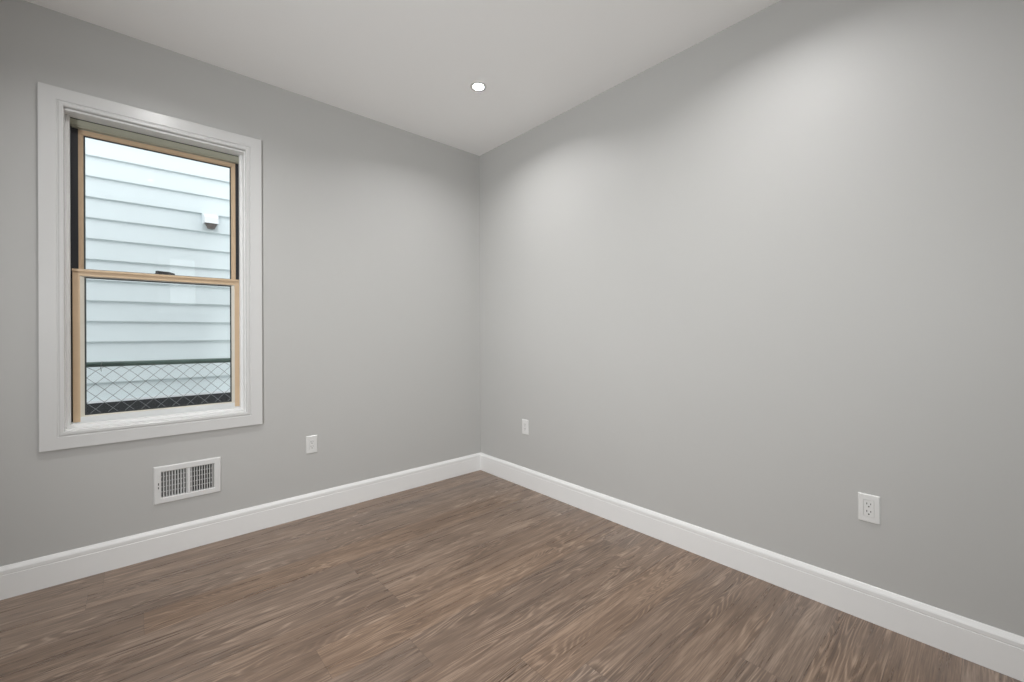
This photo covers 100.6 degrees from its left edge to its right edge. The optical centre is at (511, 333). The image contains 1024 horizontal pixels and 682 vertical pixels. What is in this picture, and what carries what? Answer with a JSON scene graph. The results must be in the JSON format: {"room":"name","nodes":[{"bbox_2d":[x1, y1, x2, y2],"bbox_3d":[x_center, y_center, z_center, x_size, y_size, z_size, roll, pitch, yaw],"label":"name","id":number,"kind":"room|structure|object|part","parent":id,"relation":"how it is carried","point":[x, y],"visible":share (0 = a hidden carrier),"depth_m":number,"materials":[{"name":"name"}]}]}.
{"room":"empty bedroom","nodes":[
{"label":"empty bedroom","id":0,"kind":"room"},
{"bbox_2d":[0,0,480,566],"bbox_3d":[-1.831,-0.148,2.463,4.340,3.093,0.170,0,0,-42],"label":"wall","id":1,"kind":"structure","parent":0,"point":[371,228],"depth_m":2.71,"materials":[{"name":"grey paint"}]},
{"bbox_2d":[37,82,262,451],"bbox_3d":[-1.929,-0.310,2.358,0.920,1.734,0.178,0,0,-42],"label":"window","id":2,"kind":"structure","parent":1,"relation":"in","point":[64,420],"depth_m":2.19,"materials":[{"name":"white paint"}]},
{"bbox_3d":[-1.943,-0.308,2.378,0.720,0.034,0.039,0,0,-42],"label":"meeting rail","id":3,"kind":"part","parent":2,"relation":"part of","materials":[{"name":"beige wood"}]},
{"bbox_3d":[-1.971,-1.034,2.405,0.654,0.018,0.030,0,0,-42],"label":"rail","id":4,"kind":"part","parent":2,"relation":"part of","materials":[{"name":"beige wood"}]},
{"bbox_3d":[-1.944,0.436,2.381,0.662,0.024,0.030,0,0,-42],"label":"rail","id":5,"kind":"part","parent":2,"relation":"part of","materials":[{"name":"beige wood"}]},
{"bbox_2d":[153,457,220,504],"bbox_3d":[-1.835,0.818,2.407,0.300,0.202,0.127,0,0,-42],"label":"air vent","id":6,"kind":"object","parent":1,"relation":"in","point":[178,478],"visible":1,"depth_m":2.37,"materials":[{"name":"white metal"}]},
{"bbox_2d":[0,452,480,599],"bbox_3d":[-1.764,1.125,2.394,3.999,0.146,0.014,0,0,-42],"label":"baseboard","id":7,"kind":"structure","parent":1,"relation":"attached to","point":[35,574],"depth_m":2.40,"materials":[{"name":"white paint"}]},
{"bbox_2d":[306,435,317,453],"bbox_3d":[-1.317,0.732,2.798,0.071,0.115,0.007,0,0,-42],"label":"wall outlet","id":8,"kind":"object","parent":1,"relation":"attached to","point":[311,441],"visible":1,"depth_m":2.80,"materials":[{"name":"white plastic"}]},
{"bbox_2d":[309,439,314,449],"bbox_3d":[-1.316,0.732,2.798,0.033,0.067,0.005,0,0,-42],"label":"receptacle","id":9,"kind":"object","parent":8,"relation":"attached to","point":[311,441],"depth_m":2.80,"materials":[{"name":"white plastic"}]},
{"bbox_2d":[25,0,779,155],"bbox_3d":[-0.718,-1.609,1.203,4.000,0.120,3.200,0,0,-42],"label":"ceiling","id":10,"kind":"structure","parent":0,"point":[411,66],"depth_m":2.28,"materials":[{"name":"white paint"}]},
{"bbox_2d":[470,82,486,91],"bbox_3d":[-0.211,-1.581,2.676,0.105,0.068,0.105,0,0,-42],"label":"recessed light","id":11,"kind":"object","parent":10,"relation":"in","point":[476,86],"visible":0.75,"depth_m":2.69,"materials":[{"name":"white plastic"}]},
{"bbox_2d":[0,470,1021,681],"bbox_3d":[-0.707,1.219,1.203,4.000,0.050,3.200,0,0,-42],"label":"floor","id":12,"kind":"structure","parent":0,"point":[476,576],"depth_m":1.80,"materials":[{"name":"brown wood"}]},
{"bbox_2d":[479,0,1023,636],"bbox_3d":[0.903,-0.159,2.524,0.170,3.093,3.370,0,0,-42],"label":"wall","id":13,"kind":"structure","parent":0,"point":[768,276],"depth_m":1.95,"materials":[{"name":"grey paint"}]},
{"bbox_2d":[522,419,528,434],"bbox_3d":[0.102,0.727,3.296,0.007,0.115,0.071,0,0,-42],"label":"wall outlet","id":14,"kind":"object","parent":13,"relation":"attached to","point":[525,423],"visible":1,"depth_m":3.29,"materials":[{"name":"white plastic"}]},
{"bbox_2d":[523,422,526,431],"bbox_3d":[0.102,0.727,3.296,0.005,0.067,0.033,0,0,-42],"label":"receptacle","id":15,"kind":"object","parent":14,"relation":"attached to","point":[524,423],"depth_m":3.29,"materials":[{"name":"white plastic"}]},
{"bbox_2d":[480,453,1023,681],"bbox_3d":[0.782,1.115,2.526,0.014,0.146,3.199,0,0,-42],"label":"baseboard","id":16,"kind":"structure","parent":13,"relation":"attached to","point":[993,648],"depth_m":1.90,"materials":[{"name":"white paint"}]},
{"bbox_2d":[858,492,879,524],"bbox_3d":[1.472,0.723,1.754,0.007,0.115,0.071,0,0,-42],"label":"wall outlet","id":17,"kind":"object","parent":13,"relation":"attached to","point":[868,505],"visible":1,"depth_m":1.75,"materials":[{"name":"white plastic"}]},
{"bbox_2d":[864,499,873,517],"bbox_3d":[1.472,0.723,1.753,0.005,0.067,0.033,0,0,-42],"label":"receptacle","id":18,"kind":"object","parent":17,"relation":"attached to","point":[868,503],"depth_m":1.75,"materials":[{"name":"white plastic"}]},
{"label":"outside","id":19,"kind":"structure","parent":0,"visible":0},
{"bbox_3d":[-1.291,1.446,4.121,13.000,0.100,1.600,0,0,-42],"label":"ground","id":20,"kind":"structure","parent":19,"visible":0},
{"bbox_2d":[85,137,229,413],"bbox_3d":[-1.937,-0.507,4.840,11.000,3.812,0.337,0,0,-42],"label":"neighbouring house","id":21,"kind":"structure","parent":20,"relation":"on","point":[144,209],"depth_m":3.65,"materials":[{"name":"white plastic"}]},
{"bbox_2d":[202,213,218,230],"bbox_3d":[-2.740,-1.018,3.871,0.128,0.148,0.080,0,0,-42],"label":"exhaust hood","id":22,"kind":"object","parent":21,"relation":"attached to","point":[209,221],"visible":1,"depth_m":3.86,"materials":[{"name":"white plastic"}]},
{"bbox_2d":[87,358,229,412],"bbox_3d":[-1.938,0.922,2.889,4.800,1.554,0.093,0,0,-42],"label":"fence","id":23,"kind":"object","parent":20,"relation":"on","point":[214,360],"visible":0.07,"depth_m":2.61,"materials":[{"name":"metal"}]},
{"bbox_3d":[-1.923,0.183,2.869,4.800,0.065,0.030,0,0,-42],"label":"rail","id":24,"kind":"part","parent":23,"relation":"part of","materials":[{"name":"metal"}]}
]}

